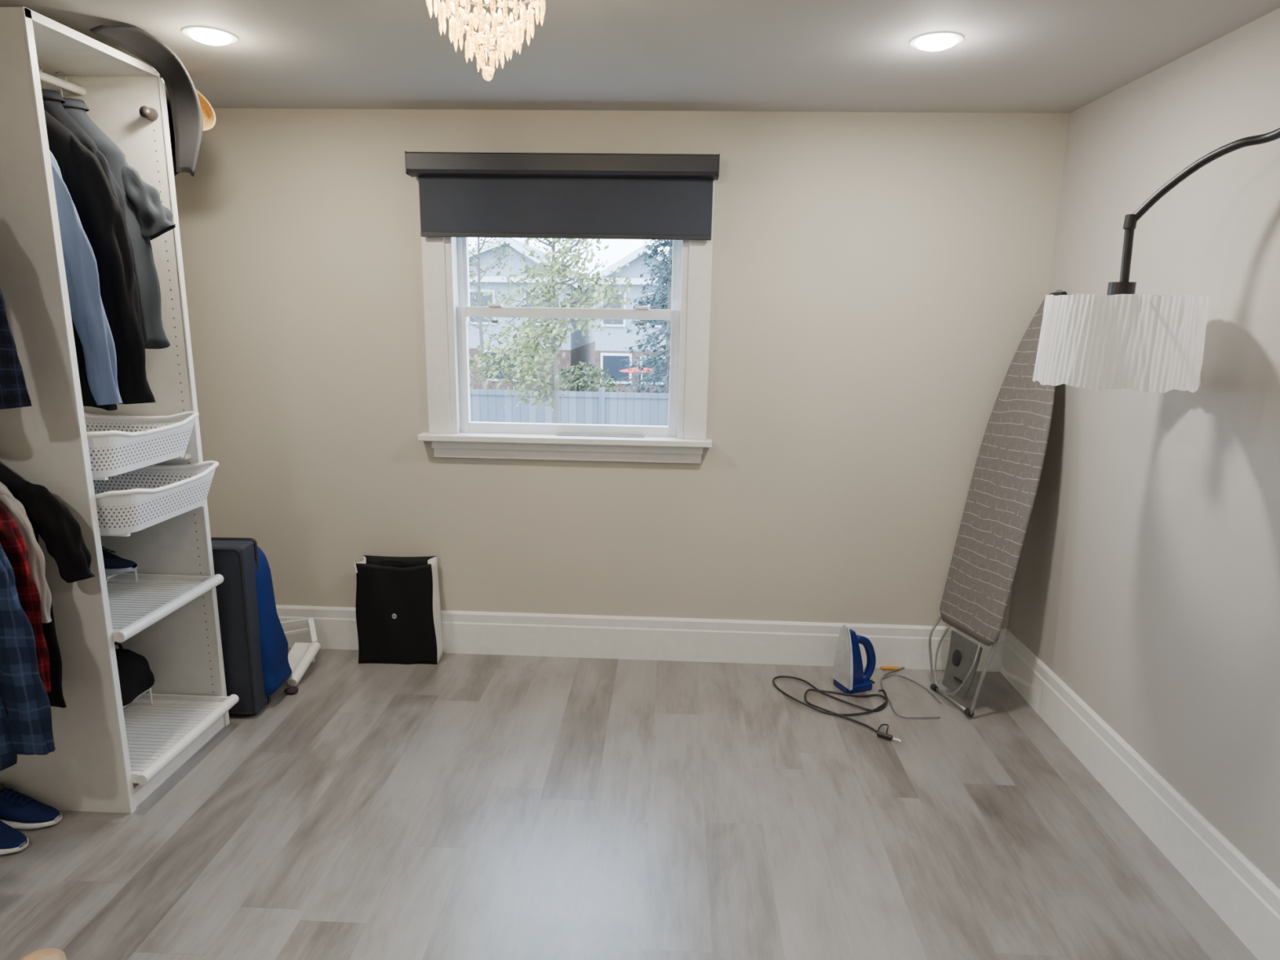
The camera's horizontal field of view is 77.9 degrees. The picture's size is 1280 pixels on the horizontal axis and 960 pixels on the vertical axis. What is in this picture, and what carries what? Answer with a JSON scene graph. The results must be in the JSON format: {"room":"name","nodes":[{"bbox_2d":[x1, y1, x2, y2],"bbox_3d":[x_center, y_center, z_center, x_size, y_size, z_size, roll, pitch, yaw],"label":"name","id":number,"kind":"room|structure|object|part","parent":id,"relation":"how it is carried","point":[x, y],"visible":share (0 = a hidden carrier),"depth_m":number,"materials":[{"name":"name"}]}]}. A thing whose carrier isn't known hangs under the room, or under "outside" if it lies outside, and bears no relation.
{"room":"walk-in closet","nodes":[
{"label":"walk-in closet","id":0,"kind":"room"},
{"bbox_2d":[173,108,1069,628],"bbox_3d":[-0.231,-0.353,3.552,4.100,2.395,0.140,1,12,2],"label":"wall","id":1,"kind":"structure","parent":0,"point":[878,281],"depth_m":3.45,"materials":[{"name":"paint"}]},
{"bbox_2d":[417,179,715,463],"bbox_3d":[-0.320,-0.714,3.443,1.293,1.258,0.210,1,12,2],"label":"window","id":2,"kind":"structure","parent":1,"relation":"in","point":[452,433],"depth_m":3.46,"materials":[{"name":"white paint"}]},
{"bbox_2d":[404,151,719,240],"bbox_3d":[-0.317,-1.161,3.244,1.269,0.327,0.087,1,12,2],"label":"roller blind","id":3,"kind":"object","parent":2,"relation":"attached to","point":[463,194],"visible":1,"depth_m":3.25,"materials":[{"name":"grey fabric"}]},
{"bbox_3d":[-0.331,-0.178,3.497,1.293,0.028,0.090,1,12,2],"label":"sill","id":4,"kind":"part","parent":2,"relation":"part of","materials":[{"name":"white paint"}]},
{"bbox_3d":[-0.317,-0.476,3.506,0.976,0.560,0.035,1,12,2],"label":"sash","id":5,"kind":"part","parent":2,"relation":"part of","materials":[{"name":"white plastic"}]},
{"bbox_3d":[-0.307,-0.987,3.446,0.940,0.555,0.035,1,12,2],"label":"sash","id":6,"kind":"part","parent":2,"relation":"part of","materials":[{"name":"white plastic"}]},
{"bbox_2d":[275,604,1006,671],"bbox_3d":[-0.252,0.732,3.704,3.860,0.207,0.017,1,12,2],"label":"baseboard","id":7,"kind":"structure","parent":1,"relation":"attached to","point":[485,633],"depth_m":3.68,"materials":[{"name":"white paint"}]},
{"bbox_2d":[0,647,1257,959],"bbox_3d":[-0.355,1.356,1.567,4.100,0.120,4.703,1,12,2],"label":"floor","id":8,"kind":"structure","parent":0,"point":[461,806],"depth_m":2.47,"materials":[{"name":"grey laminate"}]},
{"bbox_2d":[0,820,28,854],"bbox_3d":[-1.966,1.042,2.366,0.285,0.108,0.102,3,12,11],"label":"sneaker","id":9,"kind":"object","parent":8,"relation":"on","point":[12,840],"visible":1,"depth_m":2.35,"materials":[{"name":"blue fabric"}]},
{"bbox_2d":[0,782,62,829],"bbox_3d":[-1.956,1.018,2.476,0.285,0.108,0.102,2,12,6],"label":"sneaker","id":10,"kind":"object","parent":8,"relation":"on","point":[19,811],"visible":0.96,"depth_m":2.45,"materials":[{"name":"blue fabric"}]},
{"bbox_2d":[20,948,66,959],"bbox_3d":[-1.217,1.112,1.621,0.100,0.307,0.100,1,12,2],"label":"wooden post","id":11,"kind":"object","parent":8,"relation":"on","point":[43,953],"visible":1,"depth_m":1.61,"materials":[{"name":"beige wood"}]},
{"bbox_2d":[0,6,239,813],"bbox_3d":[-1.854,-0.176,2.729,0.644,2.341,0.883,1,12,2],"label":"wardrobe","id":12,"kind":"object","parent":8,"relation":"on","point":[108,756],"visible":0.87,"depth_m":2.50,"materials":[{"name":"laminate"}]},
{"bbox_2d":[53,71,66,97],"bbox_3d":[-1.839,-1.186,2.526,0.264,0.215,0.008,1,12,2],"label":"clothes hanger","id":13,"kind":"object","parent":12,"relation":"hanging from","point":[55,73],"visible":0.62,"depth_m":2.51,"materials":[{"name":"silver metal"}]},
{"bbox_2d":[62,97,176,349],"bbox_3d":[-1.817,-0.829,2.603,0.598,0.779,0.090,1,12,2],"label":"jacket","id":14,"kind":"object","parent":13,"relation":"hanging from","point":[147,219],"visible":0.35,"depth_m":2.58,"materials":[{"name":"grey fabric"}]},
{"bbox_3d":[-1.846,-1.223,2.344,0.025,0.024,0.531,1,12,2],"label":"hanging rail","id":15,"kind":"part","parent":12,"relation":"part of","materials":[{"name":"white metal"}]},
{"bbox_3d":[-1.904,-0.086,2.308,0.583,2.340,0.018,1,12,2],"label":"panel","id":16,"kind":"part","parent":12,"relation":"part of","materials":[{"name":"laminate"}]},
{"bbox_3d":[-1.873,-1.278,2.333,0.583,0.018,0.531,1,12,2],"label":"panel","id":17,"kind":"part","parent":12,"relation":"part of","materials":[{"name":"laminate"}]},
{"bbox_2d":[105,570,137,582],"bbox_3d":[-1.982,0.382,2.692,0.267,0.068,0.427,1,12,2],"label":"shoe rack","id":18,"kind":"object","parent":12,"relation":"on","point":[135,571],"visible":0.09,"depth_m":2.84,"materials":[{"name":"white metal"}]},
{"bbox_2d":[105,573,118,578],"bbox_3d":[-1.981,0.352,2.685,0.267,0.006,0.420,1,12,2],"label":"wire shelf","id":19,"kind":"object","parent":18,"relation":"attached to","point":[108,575],"depth_m":2.77,"materials":[{"name":"white metal"}]},
{"bbox_2d":[102,546,137,574],"bbox_3d":[-1.905,0.271,2.787,0.250,0.108,0.102,1,12,2],"label":"sneaker","id":20,"kind":"object","parent":18,"relation":"on","point":[113,564],"visible":0.41,"depth_m":2.77,"materials":[{"name":"blue fabric"}]},
{"bbox_3d":[-1.842,0.343,2.892,0.006,0.065,0.007,1,12,2],"label":"leg","id":21,"kind":"part","parent":18,"relation":"part of","materials":[{"name":"white metal"}]},
{"bbox_3d":[-1.879,-0.201,2.845,0.583,2.340,0.018,1,12,2],"label":"panel","id":22,"kind":"part","parent":12,"relation":"part of","materials":[{"name":"laminate"}]},
{"bbox_2d":[122,687,152,707],"bbox_3d":[-1.989,0.856,2.793,0.267,0.068,0.427,1,12,2],"label":"shoe rack","id":23,"kind":"object","parent":12,"relation":"on","point":[149,689],"visible":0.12,"depth_m":2.98,"materials":[{"name":"white metal"}]},
{"bbox_2d":[114,641,155,706],"bbox_3d":[-1.908,0.695,2.865,0.211,0.216,0.212,1,12,2],"label":"bag","id":24,"kind":"object","parent":23,"relation":"on","point":[135,676],"visible":0.38,"depth_m":2.84,"materials":[{"name":"black fabric"}]},
{"bbox_3d":[-1.901,0.615,2.850,0.012,0.053,0.111,1,12,2],"label":"handle","id":25,"kind":"part","parent":24,"relation":"part of","materials":[{"name":"black plastic"}]},
{"bbox_3d":[-1.850,0.817,2.993,0.006,0.065,0.007,1,12,2],"label":"leg","id":26,"kind":"part","parent":23,"relation":"part of","materials":[{"name":"white metal"}]},
{"bbox_3d":[-1.905,0.943,2.809,0.575,0.018,0.531,1,12,2],"label":"panel","id":27,"kind":"part","parent":12,"relation":"part of","materials":[{"name":"laminate"}]},
{"bbox_2d":[84,411,199,479],"bbox_3d":[-1.819,-0.121,2.576,0.545,0.156,0.505,1,12,2],"label":"plastic basket","id":28,"kind":"object","parent":12,"relation":"in","point":[117,445],"visible":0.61,"depth_m":2.56,"materials":[{"name":"white plastic"}]},
{"bbox_2d":[89,25,203,176],"bbox_3d":[-1.582,-1.184,2.568,0.279,0.386,0.520,-6,14,-31],"label":"felt hat","id":29,"kind":"object","parent":12,"relation":"hanging from","point":[185,119],"visible":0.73,"depth_m":2.57,"materials":[{"name":"grey fabric"}]},
{"bbox_3d":[-1.651,-1.193,2.721,0.320,0.338,0.138,1,12,2],"label":"crown","id":30,"kind":"part","parent":29,"relation":"part of","materials":[{"name":"grey fabric"}]},
{"bbox_3d":[-1.608,-1.200,2.587,0.040,0.040,0.045,1,12,2],"label":"knob","id":31,"kind":"part","parent":12,"relation":"part of","materials":[{"name":"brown metal"}]},
{"bbox_2d":[93,460,218,536],"bbox_3d":[-1.771,0.051,2.616,0.545,0.156,0.505,2,12,3],"label":"plastic basket","id":32,"kind":"object","parent":12,"relation":"in","point":[127,503],"visible":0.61,"depth_m":2.60,"materials":[{"name":"white plastic"}]},
{"bbox_2d":[105,573,223,642],"bbox_3d":[-1.869,0.416,2.695,0.616,0.042,0.543,1,12,2],"label":"tray","id":33,"kind":"object","parent":12,"relation":"on","point":[134,606],"depth_m":2.77,"materials":[{"name":"white metal"}]},
{"bbox_2d":[123,693,239,784],"bbox_3d":[-1.870,0.890,2.796,0.629,0.042,0.543,1,12,2],"label":"tray","id":34,"kind":"object","parent":12,"relation":"on","point":[157,732],"depth_m":2.86,"materials":[{"name":"white metal"}]},
{"bbox_3d":[-1.886,-0.091,2.844,0.535,0.015,0.030,1,12,2],"label":"basket rail","id":35,"kind":"part","parent":12,"relation":"part of","materials":[{"name":"white metal"}]},
{"bbox_2d":[195,89,215,131],"bbox_3d":[-1.617,-1.344,2.852,0.237,0.184,0.120,1,12,2],"label":"straw hat","id":36,"kind":"object","parent":12,"relation":"hanging from","point":[208,113],"visible":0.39,"depth_m":2.83,"materials":[{"name":"beige wicker"}]},
{"bbox_3d":[-1.855,-1.114,2.187,0.264,0.215,0.008,1,12,2],"label":"clothes hanger","id":37,"kind":"object","parent":12,"relation":"hanging from","visible":0},
{"bbox_2d":[48,150,122,404],"bbox_3d":[-1.811,-0.682,2.277,0.539,0.930,0.087,1,12,2],"label":"shirt","id":38,"kind":"object","parent":37,"relation":"hanging from","point":[89,318],"visible":0.15,"depth_m":2.29,"materials":[{"name":"blue fabric"}]},
{"bbox_2d":[210,537,292,714],"bbox_3d":[-1.760,0.546,3.200,0.586,0.734,0.329,1,12,-1],"label":"suitcase","id":39,"kind":"object","parent":8,"relation":"on","point":[254,642],"visible":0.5,"depth_m":3.08,"materials":[{"name":"blue fabric"}]},
{"bbox_2d":[284,686,298,694],"bbox_3d":[-1.469,0.886,3.333,0.056,0.025,0.046,1,12,2],"label":"scrap","id":40,"kind":"object","parent":8,"relation":"on","point":[291,690],"visible":1,"depth_m":3.32,"materials":[{"name":"brown"}]},
{"bbox_2d":[280,617,320,686],"bbox_3d":[-1.549,0.752,3.553,0.209,0.192,0.429,-7,14,-32],"label":"shoe rack","id":41,"kind":"object","parent":8,"relation":"on","point":[301,655],"visible":0.71,"depth_m":3.56,"materials":[{"name":"white paint"}]},
{"bbox_3d":[-1.498,0.690,3.621,0.024,0.098,0.088,-7,14,-31],"label":"corner post","id":42,"kind":"part","parent":41,"relation":"part of","materials":[{"name":"white paint"}]},
{"bbox_2d":[354,555,444,664],"bbox_3d":[-1.104,0.592,3.625,0.365,0.492,0.142,1,12,-1],"label":"tote bag","id":43,"kind":"object","parent":8,"relation":"on","point":[398,618],"visible":1,"depth_m":3.58,"materials":[{"name":"black fabric"}]},
{"bbox_3d":[-1.102,0.412,3.542,0.120,0.106,0.021,1,12,-1],"label":"handle","id":44,"kind":"part","parent":43,"relation":"part of","materials":[{"name":"black fabric"}]},
{"bbox_3d":[-1.109,0.825,3.683,0.360,0.005,0.124,1,12,-1],"label":"panel","id":45,"kind":"part","parent":43,"relation":"part of","materials":[{"name":"black fabric"}]},
{"bbox_3d":[-1.106,0.582,3.687,0.360,0.482,0.015,1,12,-1],"label":"panel","id":46,"kind":"part","parent":43,"relation":"part of","materials":[{"name":"black fabric"}]},
{"bbox_2d":[772,675,901,742],"bbox_3d":[0.799,0.934,3.284,0.536,0.022,0.429,4,13,16],"label":"power cord","id":47,"kind":"object","parent":8,"relation":"on","point":[882,735],"visible":1,"depth_m":3.29,"materials":[{"name":"black plastic"}]},
{"bbox_2d":[832,624,875,693],"bbox_3d":[0.953,0.759,3.443,0.177,0.302,0.115,-4,13,-21],"label":"iron","id":48,"kind":"object","parent":8,"relation":"on","point":[849,676],"visible":1,"depth_m":3.41,"materials":[{"name":"plastic"}]},
{"bbox_3d":[0.981,0.784,3.460,0.116,0.240,0.040,-4,13,-21],"label":"handle","id":49,"kind":"part","parent":48,"relation":"part of","materials":[{"name":"blue plastic"}]},
{"bbox_2d":[880,666,900,670],"bbox_3d":[1.154,0.867,3.652,0.085,0.010,0.028,1,12,2],"label":"tag","id":50,"kind":"object","parent":8,"relation":"on","point":[886,668],"visible":1,"depth_m":3.64,"materials":[{"name":"orange plastic"}]},
{"bbox_2d":[880,666,942,718],"bbox_3d":[1.170,0.910,3.447,0.237,0.005,0.509,1,12,2],"label":"cable","id":51,"kind":"object","parent":8,"relation":"on","point":[882,677],"visible":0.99,"depth_m":3.42,"materials":[{"name":"grey rubber"}]},
{"bbox_2d":[928,288,1066,717],"bbox_3d":[1.474,0.093,3.254,0.446,1.715,0.382,-5,14,-27],"label":"ironing board","id":52,"kind":"object","parent":8,"relation":"on","point":[1007,472],"visible":0.9,"depth_m":3.23,"materials":[{"name":"grey fabric"}]},
{"bbox_2d":[951,648,960,665],"bbox_3d":[1.336,0.750,3.342,0.010,0.068,0.052,10,7,-13],"label":"socket","id":53,"kind":"object","parent":52,"relation":"attached to","point":[956,653],"depth_m":3.34,"materials":[{"name":"black plastic"}]},
{"bbox_3d":[1.358,0.753,3.306,0.031,0.380,0.296,10,7,-13],"label":"heel frame","id":54,"kind":"part","parent":52,"relation":"part of","materials":[{"name":"grey metal"}]},
{"bbox_2d":[1032,128,1279,392],"bbox_3d":[1.370,0.173,1.873,0.422,2.120,1.489,1,12,1],"label":"arc floor lamp","id":55,"kind":"object","parent":8,"relation":"on","point":[1122,339],"visible":1,"depth_m":2.13,"materials":[{"name":"white fabric"}]},
{"bbox_3d":[1.387,-0.402,2.295,0.422,0.260,0.423,1,12,2],"label":"lamp shade","id":56,"kind":"part","parent":55,"relation":"part of","materials":[{"name":"white fabric"}]},
{"bbox_2d":[1106,281,1136,295],"bbox_3d":[1.378,-0.521,2.270,0.070,0.090,0.070,1,12,2],"label":"socket","id":57,"kind":"object","parent":55,"relation":"attached to","point":[1114,287],"depth_m":2.24,"materials":[{"name":"black metal"}]},
{"bbox_3d":[1.381,-0.638,2.245,0.030,0.171,0.024,1,12,2],"label":"drop stem","id":58,"kind":"part","parent":55,"relation":"part of","materials":[{"name":"black metal"}]},
{"bbox_2d":[0,0,1279,113],"bbox_3d":[-0.315,-1.103,1.040,4.100,0.120,4.703,1,12,2],"label":"ceiling","id":59,"kind":"structure","parent":0,"point":[1042,56],"depth_m":2.48,"materials":[{"name":"paint"}]},
{"bbox_2d":[180,25,239,45],"bbox_3d":[-1.300,-1.337,2.395,0.156,0.022,0.156,1,12,2],"label":"recessed light","id":60,"kind":"object","parent":59,"relation":"in","point":[208,35],"visible":1,"depth_m":2.36,"materials":[{"name":"white paint"}]},
{"bbox_2d":[188,29,231,45],"bbox_3d":[-1.300,-1.335,2.396,0.114,0.019,0.114,1,12,2],"label":"diffuser","id":61,"kind":"object","parent":60,"relation":"attached to","point":[210,37],"depth_m":2.37,"materials":[{"name":"white plastic"}]},
{"bbox_2d":[425,0,545,80],"bbox_3d":[-0.329,-1.022,1.691,0.263,0.312,0.262,1,12,2],"label":"chandelier","id":62,"kind":"object","parent":59,"relation":"hanging from","point":[475,42],"visible":1,"depth_m":1.69,"materials":[{"name":"glass"}]},
{"bbox_3d":[-0.329,-1.025,1.690,0.262,0.258,0.262,1,12,2],"label":"frame","id":63,"kind":"part","parent":62,"relation":"part of","materials":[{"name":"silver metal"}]},
{"bbox_2d":[908,31,964,51],"bbox_3d":[0.876,-1.290,2.341,0.156,0.022,0.156,1,12,2],"label":"recessed light","id":64,"kind":"object","parent":59,"relation":"in","point":[935,41],"visible":1,"depth_m":2.31,"materials":[{"name":"white paint"}]},
{"bbox_2d":[915,35,956,51],"bbox_3d":[0.876,-1.288,2.341,0.114,0.019,0.114,1,12,2],"label":"diffuser","id":65,"kind":"object","parent":64,"relation":"attached to","point":[926,42],"depth_m":2.31,"materials":[{"name":"white plastic"}]},
{"bbox_2d":[1007,7,1279,889],"bbox_3d":[1.653,0.177,1.222,0.120,2.395,4.463,1,12,2],"label":"wall","id":66,"kind":"structure","parent":0,"point":[1147,580],"depth_m":2.40,"materials":[{"name":"paint"}]},
{"bbox_2d":[1000,628,1279,959],"bbox_3d":[1.567,1.244,1.454,0.017,0.207,4.463,1,12,2],"label":"baseboard","id":67,"kind":"structure","parent":66,"relation":"attached to","point":[1242,895],"depth_m":2.44,"materials":[{"name":"white paint"}]},
{"bbox_3d":[-1.849,-1.139,2.304,0.264,0.215,0.008,1,12,2],"label":"clothes hanger","id":68,"kind":"object","parent":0,"visible":0},
{"bbox_2d":[44,110,155,410],"bbox_3d":[-1.816,-0.692,2.391,0.617,0.959,0.125,1,12,2],"label":"jacket","id":69,"kind":"object","parent":68,"relation":"hanging from","point":[101,216],"visible":0.36,"depth_m":2.38,"materials":[{"name":"black fabric"}]},
{"label":"outside","id":70,"kind":"structure","parent":0,"visible":0},
{"bbox_2d":[578,378,595,391],"bbox_3d":[2.749,-9.715,61.140,120.000,0.150,116.237,1,12,2],"label":"lawn","id":71,"kind":"structure","parent":70,"point":[593,387],"depth_m":32.61,"materials":[{"name":"green plant"}]},
{"bbox_2d":[467,237,529,389],"bbox_3d":[-3.132,-3.396,16.032,2.021,6.222,2.213,-4,13,-23],"label":"leafy tree","id":72,"kind":"object","parent":71,"relation":"on","point":[477,264],"visible":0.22,"depth_m":15.90,"materials":[{"name":"green plant"}]},
{"bbox_2d":[467,237,595,391],"bbox_3d":[-5.185,-6.763,32.851,6.358,5.686,9.460,1,12,2],"label":"house","id":73,"kind":"structure","parent":71,"relation":"on","point":[582,351],"depth_m":28.71,"materials":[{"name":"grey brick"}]},
{"bbox_3d":[-5.741,-6.241,28.546,0.855,1.056,0.020,1,12,2],"label":"pane","id":74,"kind":"part","parent":73,"relation":"part of","materials":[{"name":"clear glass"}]},
{"bbox_3d":[-5.104,-4.187,28.955,1.219,0.967,0.020,1,12,2],"label":"pane","id":75,"kind":"part","parent":73,"relation":"part of","materials":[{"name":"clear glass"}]},
{"bbox_3d":[-3.613,-6.187,28.459,0.971,1.056,0.020,1,12,2],"label":"pane","id":76,"kind":"part","parent":73,"relation":"part of","materials":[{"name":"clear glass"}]},
{"bbox_2d":[468,238,633,423],"bbox_3d":[-1.110,-1.610,9.813,2.269,5.401,1.850,1,12,2],"label":"leafy tree","id":77,"kind":"object","parent":71,"relation":"on","point":[533,347],"visible":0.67,"depth_m":9.60,"materials":[{"name":"green plant"}]},
{"bbox_2d":[469,387,669,426],"bbox_3d":[0.551,-0.620,13.676,22.050,1.895,0.110,1,12,2],"label":"fence","id":78,"kind":"object","parent":71,"relation":"on","point":[601,407],"visible":0.02,"depth_m":13.60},
{"bbox_3d":[-1.882,-0.646,13.783,2.340,1.725,0.030,1,12,2],"label":"fence panel","id":79,"kind":"part","parent":78,"relation":"part of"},
{"bbox_3d":[0.588,-1.427,13.472,22.000,0.090,0.030,1,12,2],"label":"rail","id":80,"kind":"part","parent":78,"relation":"part of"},
{"bbox_3d":[-0.662,-0.650,13.726,0.100,1.895,0.110,1,12,2],"label":"fence post","id":81,"kind":"part","parent":78,"relation":"part of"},
{"bbox_3d":[0.555,-0.585,13.684,2.340,1.725,0.030,1,12,2],"label":"fence panel","id":82,"kind":"part","parent":78,"relation":"part of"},
{"bbox_2d":[550,361,618,392],"bbox_3d":[-1.413,-2.040,20.089,1.936,1.945,1.274,1,12,2],"label":"shrub","id":83,"kind":"object","parent":71,"relation":"on","point":[577,370],"visible":0.36,"depth_m":19.85,"materials":[{"name":"green plant"}]},
{"bbox_2d":[585,243,668,393],"bbox_3d":[0.386,-6.021,30.704,3.993,5.313,9.460,1,12,2],"label":"house","id":84,"kind":"structure","parent":71,"relation":"on","point":[610,349],"depth_m":26.62,"materials":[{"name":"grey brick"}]},
{"bbox_3d":[-0.892,-5.698,26.390,0.672,0.983,0.020,1,12,2],"label":"pane","id":85,"kind":"part","parent":84,"relation":"part of","materials":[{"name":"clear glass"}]},
{"bbox_3d":[-0.811,-3.776,26.797,0.896,0.856,0.020,1,12,2],"label":"pane","id":86,"kind":"part","parent":84,"relation":"part of","materials":[{"name":"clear glass"}]},
{"bbox_3d":[0.472,-3.712,26.751,0.781,0.789,0.020,1,12,2],"label":"pane","id":87,"kind":"part","parent":84,"relation":"part of","materials":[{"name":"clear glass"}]},
{"bbox_3d":[0.615,-5.660,26.328,0.557,0.983,0.020,1,12,2],"label":"pane","id":88,"kind":"part","parent":84,"relation":"part of","materials":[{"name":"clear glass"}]},
{"bbox_2d":[618,366,661,392],"bbox_3d":[-0.016,-1.431,17.096,0.832,2.031,0.832,-3,13,-20],"label":"patio umbrella","id":89,"kind":"object","parent":71,"relation":"on","point":[625,371],"visible":0.26,"depth_m":16.69,"materials":[{"name":"red fabric"}]},
{"bbox_2d":[614,240,672,393],"bbox_3d":[0.512,-3.045,14.717,2.182,6.200,2.331,1,12,2],"label":"spruce tree","id":90,"kind":"object","parent":71,"relation":"on","point":[666,290],"visible":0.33,"depth_m":14.60,"materials":[{"name":"green plant"}]},
{"bbox_3d":[-1.844,-1.165,2.426,0.264,0.215,0.008,1,12,2],"label":"clothes hanger","id":91,"kind":"object","parent":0,"visible":0},
{"bbox_2d":[41,88,147,342],"bbox_3d":[-1.827,-0.788,2.506,0.463,0.819,0.087,1,12,2],"label":"shirt","id":92,"kind":"object","parent":91,"relation":"hanging from","point":[53,100],"visible":0.1,"depth_m":2.44,"materials":[{"name":"grey fabric"}]},
{"bbox_3d":[-1.931,-0.101,2.177,0.264,0.215,0.008,1,12,2],"label":"clothes hanger","id":93,"kind":"object","parent":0,"visible":0},
{"bbox_2d":[0,481,51,622],"bbox_3d":[-1.923,0.169,2.234,0.486,0.589,0.087,1,12,2],"label":"shirt","id":94,"kind":"object","parent":93,"relation":"hanging from","point":[14,507],"visible":0.32,"depth_m":2.22,"materials":[{"name":"white fabric"}]},
{"bbox_3d":[-1.933,-0.089,2.123,0.264,0.215,0.008,1,12,2],"label":"clothes hanger","id":95,"kind":"object","parent":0,"visible":0},
{"bbox_2d":[0,503,51,715],"bbox_3d":[-1.925,0.307,2.207,0.518,0.839,0.087,1,12,2],"label":"shirt","id":96,"kind":"object","parent":95,"relation":"hanging from","point":[12,542],"visible":0.34,"depth_m":2.18,"materials":[{"name":"red fabric"}]},
{"bbox_3d":[-1.937,-0.069,2.030,0.264,0.215,0.008,1,12,2],"label":"clothes hanger","id":97,"kind":"object","parent":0,"visible":0},
{"bbox_2d":[0,542,55,771],"bbox_3d":[-1.911,0.361,2.126,0.596,0.899,0.107,1,12,2],"label":"shirt","id":98,"kind":"object","parent":97,"relation":"hanging from","point":[27,729],"visible":1,"depth_m":2.14,"materials":[{"name":"blue fabric"}]},
{"bbox_3d":[-1.921,-0.881,1.928,0.264,0.215,0.008,1,12,2],"label":"clothes hanger","id":99,"kind":"object","parent":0,"visible":0},
{"bbox_2d":[0,288,31,409],"bbox_3d":[-1.877,-0.522,2.002,0.590,0.759,0.118,1,12,2],"label":"shirt","id":100,"kind":"object","parent":99,"relation":"hanging from","point":[14,393],"visible":1,"depth_m":2.04,"materials":[{"name":"blue fabric"}]},
{"bbox_3d":[-1.928,-0.111,2.224,0.264,0.215,0.008,1,12,2],"label":"clothes hanger","id":101,"kind":"object","parent":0,"visible":0},
{"bbox_2d":[0,462,95,707],"bbox_3d":[-1.888,0.277,2.304,0.626,0.839,0.087,1,12,2],"label":"shirt","id":102,"kind":"object","parent":101,"relation":"hanging from","point":[49,517],"visible":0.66,"depth_m":2.26,"materials":[{"name":"black fabric"}]}
]}

